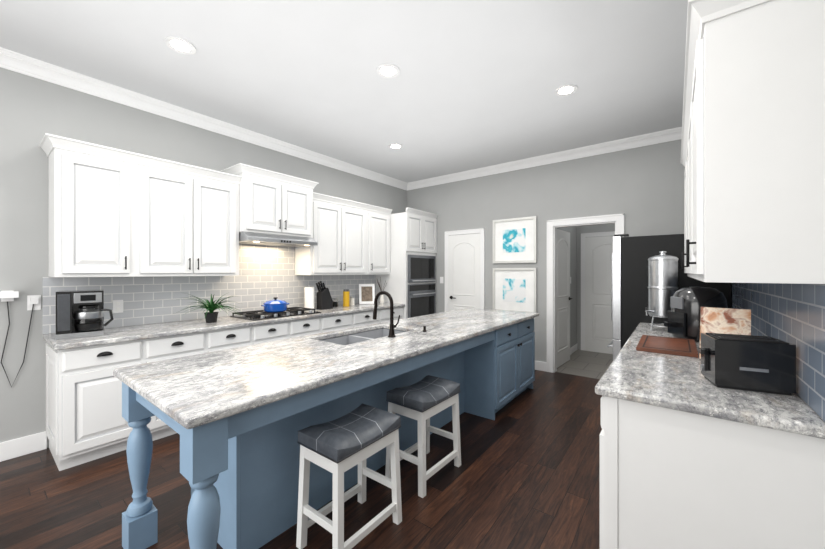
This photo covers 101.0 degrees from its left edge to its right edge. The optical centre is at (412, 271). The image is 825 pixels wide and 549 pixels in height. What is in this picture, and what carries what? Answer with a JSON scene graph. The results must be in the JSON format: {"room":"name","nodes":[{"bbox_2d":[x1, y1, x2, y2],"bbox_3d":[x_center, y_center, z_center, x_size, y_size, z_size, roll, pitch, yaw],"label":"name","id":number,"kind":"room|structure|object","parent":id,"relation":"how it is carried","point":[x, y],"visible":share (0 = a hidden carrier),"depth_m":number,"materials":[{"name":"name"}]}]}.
{"room":"kitchen","nodes":[
{"label":"kitchen","id":0,"kind":"room"},
{"bbox_2d":[0,67,406,447],"bbox_3d":[-2.591,-0.115,3.254,0.120,3.050,8.220,0,0,38],"label":"wall","id":1,"kind":"structure","parent":0,"point":[33,110],"depth_m":2.69,"materials":[{"name":"paint"}]},
{"bbox_2d":[0,290,40,387],"bbox_3d":[-2.985,0.506,2.554,0.110,0.733,0.271,0,0,38],"label":"power cord","id":2,"kind":"object","parent":1,"relation":"attached to","point":[33,302],"visible":1,"depth_m":2.59,"materials":[{"name":"white plastic"}]},
{"bbox_2d":[0,431,46,461],"bbox_3d":[-3.949,1.340,1.385,0.016,0.140,3.362,0,0,38],"label":"baseboard","id":3,"kind":"structure","parent":1,"relation":"attached to","point":[20,446],"depth_m":2.61,"materials":[{"name":"white wood"}]},
{"bbox_2d":[47,134,138,276],"bbox_3d":[-2.635,-0.482,2.805,0.355,1.042,0.472,0,0,38],"label":"upper cabinet","id":4,"kind":"object","parent":1,"relation":"attached to","point":[113,212],"depth_m":2.68,"materials":[{"name":"white wood"}]},
{"bbox_2d":[113,300,122,312],"bbox_3d":[-2.649,0.310,3.059,0.007,0.116,0.072,0,0,38],"label":"outlet","id":5,"kind":"object","parent":1,"relation":"attached to","point":[117,306],"depth_m":3.06,"materials":[{"name":"white plastic"}]},
{"bbox_2d":[139,154,240,276],"bbox_3d":[-2.222,-0.482,3.339,0.355,1.042,0.878,0,0,38],"label":"upper cabinet","id":6,"kind":"object","parent":1,"relation":"attached to","point":[189,214],"depth_m":3.19,"materials":[{"name":"white wood"}]},
{"bbox_2d":[0,47,407,190],"bbox_3d":[-2.509,-1.583,3.190,0.088,0.114,7.980,0,0,38],"label":"crown molding","id":7,"kind":"structure","parent":1,"relation":"attached to","point":[32,67],"depth_m":3.29,"materials":[{"name":"white wood"}]},
{"bbox_2d":[43,244,375,333],"bbox_3d":[-1.779,0.037,4.199,0.008,0.915,3.788,0,0,38],"label":"backsplash","id":8,"kind":"structure","parent":1,"relation":"attached to","point":[266,273],"depth_m":3.63,"materials":[{"name":"grey tile"}]},
{"bbox_2d":[220,163,318,237],"bbox_3d":[-1.647,-0.771,4.006,0.451,0.693,0.975,0,0,38],"label":"upper cabinet","id":9,"kind":"object","parent":1,"relation":"attached to","point":[273,203],"visible":0.9,"depth_m":3.81,"materials":[{"name":"white wood"}]},
{"bbox_2d":[239,232,317,246],"bbox_3d":[-1.623,-0.370,3.987,0.491,0.103,0.867,0,0,38],"label":"range hood","id":10,"kind":"object","parent":9,"relation":"attached to","point":[265,239],"visible":0.96,"depth_m":3.83,"materials":[{"name":"silver metal"}]},
{"bbox_2d":[295,192,370,274],"bbox_3d":[-1.111,-0.482,4.777,0.355,1.042,0.994,0,0,38],"label":"upper cabinet","id":11,"kind":"object","parent":1,"relation":"attached to","point":[350,237],"depth_m":4.62,"materials":[{"name":"white wood"}]},
{"bbox_2d":[371,205,390,274],"bbox_3d":[-0.645,-0.482,5.380,0.355,1.042,0.530,0,0,38],"label":"upper cabinet","id":12,"kind":"object","parent":1,"relation":"attached to","point":[380,217],"depth_m":5.28,"materials":[{"name":"white wood"}]},
{"bbox_2d":[0,370,601,548],"bbox_3d":[-0.884,1.460,1.783,4.980,0.100,8.340,0,0,38],"label":"floor","id":13,"kind":"structure","parent":0,"point":[525,474],"depth_m":2.17,"materials":[{"name":"brown wood"}]},
{"bbox_2d":[46,338,157,470],"bbox_3d":[-2.514,0.974,2.745,0.620,0.872,0.563,0,0,38],"label":"base cabinet","id":14,"kind":"object","parent":13,"relation":"on","point":[86,421],"depth_m":2.49,"materials":[{"name":"white wood"}]},
{"bbox_2d":[43,302,404,349],"bbox_3d":[-1.526,0.516,4.003,0.646,0.040,3.788,0,0,38],"label":"countertop","id":15,"kind":"structure","parent":14,"relation":"on","point":[130,333],"depth_m":3.04,"materials":[{"name":"stone"}]},
{"bbox_2d":[56,289,112,339],"bbox_3d":[-2.583,0.320,2.666,0.274,0.350,0.318,0,0,38],"label":"coffee maker","id":16,"kind":"object","parent":15,"relation":"on","point":[79,313],"visible":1,"depth_m":2.58,"materials":[{"name":"silver metal"}]},
{"bbox_2d":[174,293,239,322],"bbox_3d":[-1.952,0.345,3.326,0.686,0.301,0.633,0,0,38],"label":"potted plant","id":17,"kind":"object","parent":15,"relation":"on","point":[211,316],"visible":1,"depth_m":3.31,"materials":[{"name":"plant"}]},
{"bbox_2d":[230,307,320,320],"bbox_3d":[-1.565,0.472,3.943,0.510,0.045,0.835,0,0,38],"label":"gas cooktop","id":18,"kind":"object","parent":15,"relation":"in","point":[263,314],"visible":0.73,"depth_m":3.78,"materials":[{"name":"black metal"}]},
{"bbox_2d":[261,297,288,311],"bbox_3d":[-1.568,0.369,3.891,0.258,0.160,0.313,0,0,38],"label":"pot","id":19,"kind":"object","parent":18,"relation":"on","point":[275,305],"visible":1,"depth_m":3.80,"materials":[{"name":"blue metal"}]},
{"bbox_2d":[304,284,313,310],"bbox_3d":[-1.346,0.328,4.440,0.150,0.335,0.150,0,0,38],"label":"paper towel","id":20,"kind":"object","parent":15,"relation":"on","point":[309,297],"visible":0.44,"depth_m":4.39,"materials":[{"name":"white paper"}]},
{"bbox_2d":[316,281,332,309],"bbox_3d":[-1.187,0.306,4.551,0.115,0.377,0.218,0,0,38],"label":"knife block","id":21,"kind":"object","parent":15,"relation":"on","point":[324,299],"visible":0.98,"depth_m":4.50,"materials":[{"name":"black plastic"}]},
{"bbox_2d":[332,298,337,306],"bbox_3d":[-1.106,0.432,4.848,0.084,0.125,0.084,0,0,38],"label":"glass canister","id":22,"kind":"object","parent":15,"relation":"on","point":[335,302],"visible":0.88,"depth_m":4.81,"materials":[{"name":"black glass"}]},
{"bbox_2d":[343,289,349,306],"bbox_3d":[-0.959,0.372,4.924,0.094,0.245,0.094,0,0,38],"label":"canister","id":23,"kind":"object","parent":15,"relation":"on","point":[346,297],"visible":1,"depth_m":4.88,"materials":[{"name":"yellow"}]},
{"bbox_2d":[350,296,354,304],"bbox_3d":[-0.899,0.427,5.068,0.076,0.135,0.076,0,0,38],"label":"canister","id":24,"kind":"object","parent":15,"relation":"on","point":[352,300],"visible":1,"depth_m":5.04,"materials":[{"name":"white ceramic"}]},
{"bbox_2d":[359,284,374,303],"bbox_3d":[-0.707,0.339,5.269,0.240,0.308,0.069,0,0,-14],"label":"picture frame","id":25,"kind":"object","parent":15,"relation":"on","point":[366,293],"visible":0.85,"depth_m":5.26,"materials":[{"name":"white wood"}]},
{"bbox_2d":[377,279,386,302],"bbox_3d":[-0.487,0.282,5.386,0.163,0.426,0.141,0,0,38],"label":"vase","id":26,"kind":"object","parent":15,"relation":"on","point":[381,298],"visible":0.92,"depth_m":5.37,"materials":[{"name":"white ceramic"}]},
{"bbox_2d":[158,330,217,438],"bbox_3d":[-2.248,0.974,3.090,0.620,0.872,0.612,0,0,38],"label":"base cabinet","id":27,"kind":"object","parent":13,"relation":"on","point":[169,347],"depth_m":2.94,"materials":[{"name":"white wood"}]},
{"bbox_2d":[218,325,261,350],"bbox_3d":[-1.979,0.974,3.438,0.620,0.872,0.572,0,0,38],"label":"base cabinet","id":28,"kind":"object","parent":13,"relation":"on","point":[230,338],"depth_m":3.32,"materials":[{"name":"white wood"}]},
{"bbox_2d":[262,320,297,342],"bbox_3d":[-1.722,0.974,3.770,0.620,0.872,0.572,0,0,38],"label":"base cabinet","id":29,"kind":"object","parent":13,"relation":"on","point":[277,331],"depth_m":3.65,"materials":[{"name":"white wood"}]},
{"bbox_2d":[298,316,329,336],"bbox_3d":[-1.465,0.974,4.102,0.620,0.872,0.572,0,0,38],"label":"base cabinet","id":30,"kind":"object","parent":13,"relation":"on","point":[310,326],"depth_m":4.00,"materials":[{"name":"white wood"}]},
{"bbox_2d":[122,318,534,548],"bbox_3d":[0.002,0.974,2.918,0.945,0.872,3.680,0,0,38],"label":"kitchen island","id":31,"kind":"object","parent":13,"relation":"on","point":[239,472],"visible":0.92,"depth_m":1.77,"materials":[{"name":"blue wood"}]},
{"bbox_2d":[113,308,538,428],"bbox_3d":[-0.002,0.516,2.933,0.990,0.040,3.760,0,0,38],"label":"island countertop","id":32,"kind":"structure","parent":31,"relation":"on","point":[191,391],"depth_m":1.80,"materials":[{"name":"stone"}]},
{"bbox_2d":[321,329,402,344],"bbox_3d":[-0.372,0.631,2.765,0.422,0.189,0.832,0,0,38],"label":"sink basin","id":33,"kind":"object","parent":32,"relation":"in","point":[358,337],"visible":0.08,"depth_m":2.87,"materials":[{"name":"metal"}]},
{"bbox_2d":[373,291,399,337],"bbox_3d":[-0.211,0.321,2.669,0.227,0.347,0.106,0,0,38],"label":"faucet","id":34,"kind":"object","parent":32,"relation":"on","point":[392,325],"visible":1,"depth_m":2.60,"materials":[{"name":"black metal"}]},
{"bbox_2d":[330,312,357,330],"bbox_3d":[-1.181,0.974,4.470,0.620,0.872,0.662,0,0,38],"label":"base cabinet","id":35,"kind":"object","parent":13,"relation":"on","point":[350,320],"depth_m":4.36,"materials":[{"name":"white wood"}]},
{"bbox_2d":[296,403,401,548],"bbox_3d":[-0.328,1.099,1.833,0.322,0.620,0.468,0,0,37],"label":"stool","id":36,"kind":"object","parent":13,"relation":"on","point":[359,436],"visible":1,"depth_m":1.73,"materials":[{"name":"wood"}]},
{"bbox_2d":[358,309,385,326],"bbox_3d":[-0.869,0.974,4.874,0.620,0.872,0.662,0,0,38],"label":"base cabinet","id":37,"kind":"object","parent":13,"relation":"on","point":[366,317],"depth_m":4.74,"materials":[{"name":"white wood"}]},
{"bbox_2d":[386,307,402,321],"bbox_3d":[-0.568,0.974,5.263,0.620,0.872,0.625,0,0,38],"label":"base cabinet","id":38,"kind":"object","parent":13,"relation":"on","point":[398,311],"depth_m":5.18,"materials":[{"name":"white wood"}]},
{"bbox_2d":[376,207,437,318],"bbox_3d":[-0.085,0.203,5.820,0.704,2.413,0.844,0,0,38],"label":"tall cabinet","id":39,"kind":"object","parent":13,"relation":"on","point":[413,231],"visible":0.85,"depth_m":5.45,"materials":[{"name":"white wood"}]},
{"bbox_2d":[408,254,435,282],"bbox_3d":[0.182,-0.052,5.613,0.070,0.445,0.754,0,0,38],"label":"built-in microwave","id":40,"kind":"object","parent":39,"relation":"in","point":[421,268],"visible":1,"depth_m":5.58,"materials":[{"name":"silver metal"}]},
{"bbox_2d":[408,283,435,317],"bbox_3d":[0.182,0.552,5.613,0.070,0.715,0.754,0,0,38],"label":"wall oven","id":41,"kind":"object","parent":39,"relation":"in","point":[421,299],"visible":0.83,"depth_m":5.58,"materials":[{"name":"silver metal"}]},
{"bbox_2d":[385,375,460,497],"bbox_3d":[0.085,1.099,2.399,0.322,0.620,0.468,0,0,39],"label":"stool","id":42,"kind":"object","parent":13,"relation":"on","point":[423,400],"visible":0.96,"depth_m":2.29,"materials":[{"name":"wood"}]},
{"bbox_2d":[607,234,731,359],"bbox_3d":[2.672,0.512,3.611,0.964,1.795,0.918,0,0,38],"label":"refrigerator","id":43,"kind":"object","parent":13,"relation":"on","point":[630,256],"visible":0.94,"depth_m":3.38,"materials":[{"name":"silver metal"}]},
{"bbox_2d":[600,396,824,548],"bbox_3d":[1.285,0.974,1.555,0.665,0.872,0.668,0,0,38],"label":"base cabinet","id":44,"kind":"object","parent":13,"relation":"on","point":[673,479],"visible":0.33,"depth_m":1.26,"materials":[{"name":"white wood"}]},
{"bbox_2d":[595,323,824,438],"bbox_3d":[1.786,0.516,2.214,0.678,0.040,2.367,0,0,38],"label":"countertop","id":45,"kind":"structure","parent":44,"relation":"on","point":[674,382],"depth_m":1.40,"materials":[{"name":"stone"}]},
{"bbox_2d":[645,251,677,329],"bbox_3d":[2.132,0.158,2.907,0.224,0.676,0.224,0,0,38],"label":"water filter","id":46,"kind":"object","parent":45,"relation":"on","point":[662,278],"visible":0.77,"depth_m":2.84,"materials":[{"name":"silver metal"}]},
{"bbox_2d":[636,335,697,357],"bbox_3d":[1.692,0.483,2.263,0.300,0.024,0.530,0,0,38],"label":"cutting board","id":47,"kind":"object","parent":45,"relation":"on","point":[670,345],"visible":1,"depth_m":2.16,"materials":[{"name":"brown wood"}]},
{"bbox_2d":[664,287,727,341],"bbox_3d":[2.095,0.301,2.525,0.363,0.387,0.322,0,0,38],"label":"air fryer","id":48,"kind":"object","parent":45,"relation":"on","point":[686,305],"visible":0.71,"depth_m":2.43,"materials":[{"name":"black plastic"}]},
{"bbox_2d":[699,307,750,358],"bbox_3d":[1.729,0.348,1.883,0.126,0.294,0.206,0,0,-44],"label":"cookbook","id":49,"kind":"object","parent":45,"relation":"on","point":[725,321],"visible":0.5,"depth_m":1.88,"materials":[{"name":"white paper"}]},
{"bbox_2d":[697,333,795,394],"bbox_3d":[1.436,0.390,1.492,0.280,0.211,0.185,0,0,26],"label":"toaster","id":50,"kind":"object","parent":45,"relation":"on","point":[765,364],"visible":1,"depth_m":1.41,"materials":[{"name":"black plastic"}]},
{"bbox_2d":[0,0,687,182],"bbox_3d":[-0.285,-1.690,2.558,4.980,0.100,10.300,0,0,38],"label":"ceiling","id":51,"kind":"structure","parent":0,"point":[474,84],"depth_m":2.71,"materials":[{"name":"paint"}]},
{"bbox_2d":[164,36,195,54],"bbox_3d":[-1.677,-1.635,2.458,0.190,0.008,0.190,0,0,38],"label":"recessed light","id":52,"kind":"object","parent":51,"relation":"in","point":[180,45],"visible":1,"depth_m":2.45,"materials":[{"name":"white"}]},
{"bbox_2d":[376,64,399,77],"bbox_3d":[-0.198,-1.635,2.769,0.190,0.008,0.190,0,0,38],"label":"recessed light","id":53,"kind":"object","parent":51,"relation":"in","point":[387,70],"visible":1,"depth_m":2.76,"materials":[{"name":"white"}]},
{"bbox_2d":[388,143,402,148],"bbox_3d":[-0.218,-1.635,4.428,0.190,0.008,0.190,0,0,38],"label":"recessed light","id":54,"kind":"object","parent":51,"relation":"in","point":[395,146],"visible":1,"depth_m":4.43,"materials":[{"name":"white"}]},
{"bbox_2d":[554,84,577,95],"bbox_3d":[1.383,-1.635,3.064,0.190,0.008,0.190,0,0,38],"label":"recessed light","id":55,"kind":"object","parent":51,"relation":"in","point":[566,90],"visible":1,"depth_m":3.06,"materials":[{"name":"white"}]},
{"bbox_2d":[407,139,684,372],"bbox_3d":[1.666,-0.115,5.082,4.380,3.050,0.120,0,0,38],"label":"wall","id":56,"kind":"structure","parent":0,"point":[641,189],"depth_m":4.77,"materials":[{"name":"paint"}]},
{"bbox_2d":[448,233,479,310],"bbox_3d":[0.835,0.395,5.602,0.600,2.030,0.067,0,0,38],"label":"pantry door","id":57,"kind":"structure","parent":56,"relation":"in","point":[463,271],"depth_m":5.62,"materials":[{"name":"white wood"}]},
{"bbox_2d":[445,228,484,311],"bbox_3d":[0.849,0.357,5.620,0.740,2.105,0.024,0,0,38],"label":"door frame","id":58,"kind":"structure","parent":56,"relation":"attached to","point":[481,231],"depth_m":5.43,"materials":[{"name":"white wood"}]},
{"bbox_2d":[493,268,536,312],"bbox_3d":[1.520,0.275,5.098,0.670,0.670,0.030,0,0,38],"label":"picture frame","id":59,"kind":"object","parent":56,"relation":"attached to","point":[514,289],"visible":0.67,"depth_m":5.08,"materials":[{"name":"white paper"}]},
{"bbox_2d":[493,216,536,262],"bbox_3d":[1.520,-0.470,5.098,0.670,0.670,0.030,0,0,38],"label":"picture frame","id":60,"kind":"object","parent":56,"relation":"attached to","point":[514,240],"visible":0.96,"depth_m":5.08,"materials":[{"name":"white paper"}]},
{"bbox_2d":[535,361,546,371],"bbox_3d":[1.523,1.345,5.107,0.955,0.130,0.016,0,0,38],"label":"baseboard","id":61,"kind":"structure","parent":56,"relation":"attached to","point":[542,366],"depth_m":4.86,"materials":[{"name":"white wood"}]},
{"bbox_2d":[407,127,681,190],"bbox_3d":[1.602,-1.583,5.000,4.380,0.114,0.088,0,0,38],"label":"crown molding","id":62,"kind":"structure","parent":56,"relation":"attached to","point":[668,135],"depth_m":4.67,"materials":[{"name":"white wood"}]},
{"bbox_2d":[547,214,623,372],"bbox_3d":[2.307,0.341,4.571,0.936,2.138,0.147,0,0,38],"label":"door frame","id":63,"kind":"structure","parent":56,"relation":"attached to","point":[596,220],"depth_m":4.76,"materials":[{"name":"white wood"}]},
{"bbox_2d":[557,227,576,347],"bbox_3d":[2.467,-0.115,5.645,0.160,3.050,1.750,0,0,38],"label":"wall","id":64,"kind":"structure","parent":0,"point":[573,284],"depth_m":6.00,"materials":[{"name":"paint"}]},
{"bbox_2d":[557,229,571,367],"bbox_3d":[2.287,0.385,5.153,0.123,2.030,0.741,0,0,38],"label":"door","id":65,"kind":"structure","parent":64,"relation":"in","point":[563,297],"depth_m":5.18,"materials":[{"name":"white wood"}]},
{"bbox_2d":[570,344,576,354],"bbox_3d":[2.498,1.355,5.545,0.012,0.110,1.630,0,0,38],"label":"baseboard","id":66,"kind":"structure","parent":64,"relation":"attached to","point":[574,348],"depth_m":5.94,"materials":[{"name":"white wood"}]},
{"bbox_2d":[556,350,612,378],"bbox_3d":[2.946,1.460,5.332,1.700,0.100,1.960,0,0,38],"label":"floor","id":67,"kind":"structure","parent":0,"point":[590,364],"depth_m":5.18,"materials":[{"name":"grey tile"}]},
{"bbox_2d":[577,224,614,349],"bbox_3d":[3.448,-0.115,5.917,1.380,3.050,0.120,0,0,38],"label":"wall","id":68,"kind":"structure","parent":0,"point":[597,228],"depth_m":6.16,"materials":[{"name":"paint"}]},
{"bbox_2d":[581,231,614,350],"bbox_3d":[3.396,0.357,5.865,0.900,2.105,0.024,0,0,38],"label":"door frame","id":69,"kind":"structure","parent":68,"relation":"attached to","point":[596,234],"depth_m":6.11,"materials":[{"name":"white wood"}]},
{"bbox_2d":[585,236,613,353],"bbox_3d":[3.381,0.395,5.846,0.760,2.030,0.067,0,0,38],"label":"door","id":70,"kind":"structure","parent":68,"relation":"in","point":[598,320],"depth_m":5.96,"materials":[{"name":"white wood"}]},
{"bbox_3d":[0.969,-0.115,0.502,0.120,3.050,8.220,0,0,38],"label":"wall","id":71,"kind":"structure","parent":0,"visible":0},
{"bbox_2d":[684,100,687,275],"bbox_3d":[1.931,-0.492,2.119,0.332,1.062,1.134,0,0,38],"label":"upper cabinet","id":72,"kind":"object","parent":71,"relation":"attached to","point":[685,101],"depth_m":2.56,"materials":[{"name":"white wood"}]},
{"bbox_2d":[688,0,824,283],"bbox_3d":[1.401,-0.492,1.433,0.332,1.062,0.600,0,0,38],"label":"upper cabinet","id":73,"kind":"object","parent":71,"relation":"attached to","point":[752,161],"depth_m":1.20,"materials":[{"name":"white wood"}]},
{"bbox_2d":[732,283,824,420],"bbox_3d":[2.052,0.268,2.008,0.008,0.454,2.367,0,0,38],"label":"backsplash","id":74,"kind":"structure","parent":71,"relation":"attached to","point":[794,314],"depth_m":1.36,"materials":[{"name":"blue tile"}]}
]}

